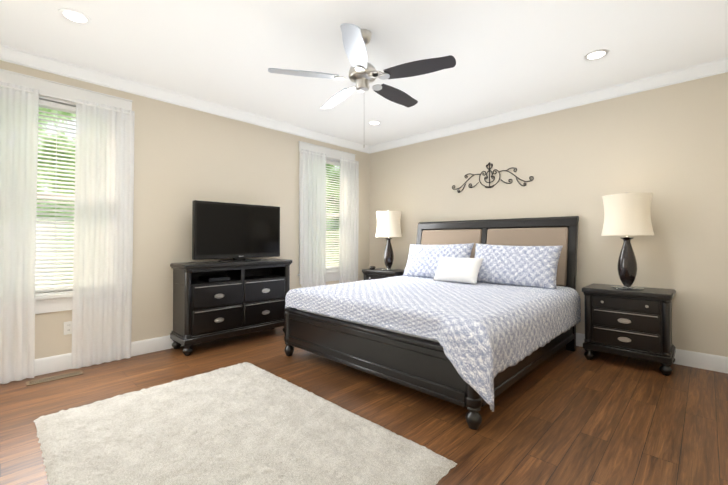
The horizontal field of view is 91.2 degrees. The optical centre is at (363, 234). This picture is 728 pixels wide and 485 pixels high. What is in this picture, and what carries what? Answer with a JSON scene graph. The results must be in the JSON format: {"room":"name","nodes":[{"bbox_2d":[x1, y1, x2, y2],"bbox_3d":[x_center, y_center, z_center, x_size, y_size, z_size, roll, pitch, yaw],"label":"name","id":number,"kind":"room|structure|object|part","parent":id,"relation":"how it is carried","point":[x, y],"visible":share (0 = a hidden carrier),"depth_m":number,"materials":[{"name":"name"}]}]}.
{"room":"bedroom","nodes":[
{"label":"bedroom","id":0,"kind":"room"},
{"bbox_2d":[0,60,368,358],"bbox_3d":[-1.708,-0.141,4.345,0.150,2.740,5.040,-1,-1,44],"label":"wall","id":1,"kind":"structure","parent":0,"point":[184,157],"depth_m":3.93,"materials":[{"name":"beige paint"}]},
{"bbox_2d":[0,69,132,313],"bbox_3d":[-2.773,-0.333,3.207,0.195,2.032,1.150,-1,-1,44],"label":"window","id":2,"kind":"structure","parent":1,"relation":"in","point":[53,298],"depth_m":3.19,"materials":[{"name":"white"}]},
{"bbox_2d":[0,81,134,383],"bbox_3d":[-2.694,-0.014,3.120,0.085,2.428,1.164,-1,-1,44],"label":"curtains","id":3,"kind":"object","parent":1,"relation":"attached to","point":[103,248],"visible":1,"depth_m":3.23,"materials":[{"name":"white fabric"}]},
{"bbox_3d":[-2.922,-0.018,2.849,0.038,2.428,0.458,-1,-1,44],"label":"curtain panel","id":4,"kind":"part","parent":3,"relation":"part of","materials":[{"name":"white fabric"}]},
{"bbox_3d":[-2.437,-0.011,3.354,0.038,2.428,0.470,-1,-1,44],"label":"curtain panel","id":5,"kind":"part","parent":3,"relation":"part of","materials":[{"name":"white fabric"}]},
{"bbox_2d":[63,321,71,334],"bbox_3d":[-2.666,0.843,3.220,0.008,0.116,0.072,-1,-1,44],"label":"electrical outlet plate","id":6,"kind":"object","parent":1,"relation":"attached to","point":[68,327],"visible":0.9,"depth_m":3.21,"materials":[{"name":"white plastic"}]},
{"bbox_2d":[34,335,182,375],"bbox_3d":[-1.648,1.158,4.269,0.016,0.140,5.040,-1,-1,44],"label":"baseboard","id":7,"kind":"structure","parent":1,"relation":"attached to","point":[62,362],"depth_m":3.22,"materials":[{"name":"white wood"}]},
{"bbox_2d":[0,44,374,153],"bbox_3d":[-1.621,-1.462,4.279,0.092,0.100,5.040,-1,-1,44],"label":"crown molding","id":8,"kind":"structure","parent":1,"relation":"attached to","point":[17,56],"depth_m":3.69,"materials":[{"name":"white wood"}]},
{"bbox_2d":[298,141,355,284],"bbox_3d":[-0.582,-0.302,5.484,0.195,2.032,1.130,-1,-1,44],"label":"window","id":9,"kind":"structure","parent":1,"relation":"in","point":[332,273],"depth_m":5.51,"materials":[{"name":"white"}]},
{"bbox_2d":[299,149,358,287],"bbox_3d":[-0.499,0.017,5.398,0.089,2.428,1.141,-1,-1,44],"label":"curtains","id":10,"kind":"object","parent":1,"relation":"attached to","point":[313,216],"visible":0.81,"depth_m":5.25,"materials":[{"name":"white fabric"}]},
{"bbox_3d":[-0.720,0.014,5.139,0.049,2.428,0.462,-1,-1,44],"label":"curtain panel","id":11,"kind":"part","parent":10,"relation":"part of","materials":[{"name":"white fabric"}]},
{"bbox_3d":[-0.235,0.021,5.643,0.036,2.428,0.422,-1,-1,44],"label":"curtain panel","id":12,"kind":"part","parent":10,"relation":"part of","materials":[{"name":"white fabric"}]},
{"bbox_2d":[0,326,727,484],"bbox_3d":[-0.011,1.236,2.693,4.860,0.060,5.340,-1,-1,44],"label":"floor","id":13,"kind":"structure","parent":0,"point":[562,416],"depth_m":2.42,"materials":[{"name":"brown wood"}]},
{"bbox_2d":[26,370,83,385],"bbox_3d":[-2.598,1.206,3.004,0.105,0.006,0.360,-1,-1,44],"label":"floor vent","id":14,"kind":"object","parent":13,"relation":"in","point":[51,378],"visible":1,"depth_m":2.99,"materials":[{"name":"brown metal"}]},
{"bbox_2d":[170,259,291,355],"bbox_3d":[-1.485,0.768,4.131,0.420,0.915,1.280,-1,-1,44],"label":"dresser","id":15,"kind":"object","parent":13,"relation":"on","point":[214,300],"visible":0.83,"depth_m":3.89,"materials":[{"name":"black wood"}]},
{"bbox_2d":[192,200,279,261],"bbox_3d":[-1.443,-0.025,4.171,0.250,0.669,1.060,-1,-1,44],"label":"tv","id":16,"kind":"object","parent":15,"relation":"on","point":[236,232],"visible":1,"depth_m":4.10,"materials":[{"name":"black plastic"}]},
{"bbox_2d":[33,362,456,484],"bbox_3d":[-0.824,1.177,2.080,2.217,0.037,1.507,-1,-1,44],"label":"rug","id":17,"kind":"object","parent":13,"relation":"on","point":[245,423],"visible":1,"depth_m":2.02,"materials":[{"name":"beige carpet"}]},
{"bbox_2d":[362,268,404,279],"bbox_3d":[0.362,0.894,5.479,0.670,0.700,0.474,-1,-1,44],"label":"nightstand","id":18,"kind":"object","parent":13,"relation":"on","point":[375,273],"visible":0.15,"depth_m":5.35,"materials":[{"name":"black wood"}]},
{"bbox_2d":[375,210,401,270],"bbox_3d":[0.378,0.083,5.457,0.410,0.920,0.410,-1,-1,44],"label":"lamp","id":19,"kind":"object","parent":18,"relation":"on","point":[388,223],"visible":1,"depth_m":5.33,"materials":[{"name":"white fabric"}]},
{"bbox_2d":[284,216,580,429],"bbox_3d":[0.778,0.508,3.703,2.239,1.424,2.448,-1,-1,44],"label":"bed","id":20,"kind":"object","parent":13,"relation":"on","point":[473,316],"visible":1,"depth_m":3.08,"materials":[{"name":"white fabric"}]},
{"bbox_2d":[285,276,580,411],"bbox_3d":[0.702,0.797,3.619,2.239,0.503,2.227,-1,-1,44],"label":"quilt","id":21,"kind":"object","parent":20,"relation":"on","point":[463,342],"depth_m":2.75,"materials":[{"name":"white fabric"}]},
{"bbox_2d":[582,283,675,375],"bbox_3d":[2.520,0.866,3.403,0.670,0.700,0.474,-1,-1,44],"label":"nightstand","id":22,"kind":"object","parent":13,"relation":"on","point":[637,324],"visible":1,"depth_m":3.23,"materials":[{"name":"black wood"}]},
{"bbox_2d":[601,192,653,289],"bbox_3d":[2.511,0.055,3.405,0.410,0.920,0.410,-1,-1,44],"label":"lamp","id":23,"kind":"object","parent":22,"relation":"on","point":[626,215],"visible":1,"depth_m":3.31,"materials":[{"name":"white fabric"}]},
{"bbox_2d":[0,0,727,145],"bbox_3d":[-0.011,-1.574,2.731,4.860,0.080,5.340,-1,-1,44],"label":"ceiling","id":24,"kind":"structure","parent":0,"point":[510,55],"depth_m":2.92,"materials":[{"name":"white paint"}]},
{"bbox_2d":[58,8,91,24],"bbox_3d":[-2.037,-1.535,2.515,0.184,0.004,0.184,-1,-1,44],"label":"recessed light","id":25,"kind":"object","parent":24,"relation":"in","point":[75,16],"visible":1,"depth_m":2.51,"materials":[{"name":"white glass"}]},
{"bbox_2d":[268,23,455,147],"bbox_3d":[0.020,-1.091,2.767,1.341,0.885,1.296,-1,-1,44],"label":"fan","id":26,"kind":"object","parent":24,"relation":"hanging from","point":[363,73],"visible":1,"depth_m":2.61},
{"bbox_2d":[368,121,380,124],"bbox_3d":[0.140,-1.503,4.806,0.184,0.004,0.184,-1,-1,44],"label":"recessed light","id":27,"kind":"object","parent":24,"relation":"in","point":[374,122],"visible":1,"depth_m":4.79,"materials":[{"name":"white glass"}]},
{"bbox_2d":[583,49,608,60],"bbox_3d":[1.978,-1.528,3.038,0.184,0.004,0.184,-1,-1,44],"label":"recessed light","id":28,"kind":"object","parent":24,"relation":"in","point":[596,55],"visible":1,"depth_m":3.04,"materials":[{"name":"white"}]},
{"bbox_2d":[369,72,727,356],"bbox_3d":[1.788,-0.138,4.582,4.860,2.740,0.150,-1,-1,44],"label":"wall","id":29,"kind":"structure","parent":0,"point":[667,146],"depth_m":3.74,"materials":[{"name":"beige paint"}]},
{"bbox_2d":[452,162,533,192],"bbox_3d":[1.627,-0.758,4.625,1.092,0.357,0.011,-1,-1,44],"label":"art","id":30,"kind":"object","parent":29,"relation":"attached to","point":[489,182],"visible":1,"depth_m":4.62,"materials":[{"name":"black metal"}]},
{"bbox_2d":[368,57,727,151],"bbox_3d":[1.704,-1.459,4.513,4.320,0.100,0.092,-1,-1,44],"label":"crown molding","id":31,"kind":"structure","parent":29,"relation":"attached to","point":[719,66],"depth_m":3.91,"materials":[{"name":"white wood"}]},
{"bbox_2d":[576,333,727,372],"bbox_3d":[1.731,1.161,4.504,4.500,0.140,0.016,-1,-1,44],"label":"baseboard","id":32,"kind":"structure","parent":29,"relation":"attached to","point":[711,362],"depth_m":3.24,"materials":[{"name":"white wood"}]},
{"label":"outside","id":33,"kind":"structure","parent":0,"visible":0},
{"bbox_2d":[35,107,339,286],"bbox_3d":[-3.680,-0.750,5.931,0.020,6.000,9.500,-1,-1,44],"label":"window blinds","id":34,"kind":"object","parent":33,"point":[52,123],"depth_m":5.17,"materials":[{"name":"white plastic"}]}
]}

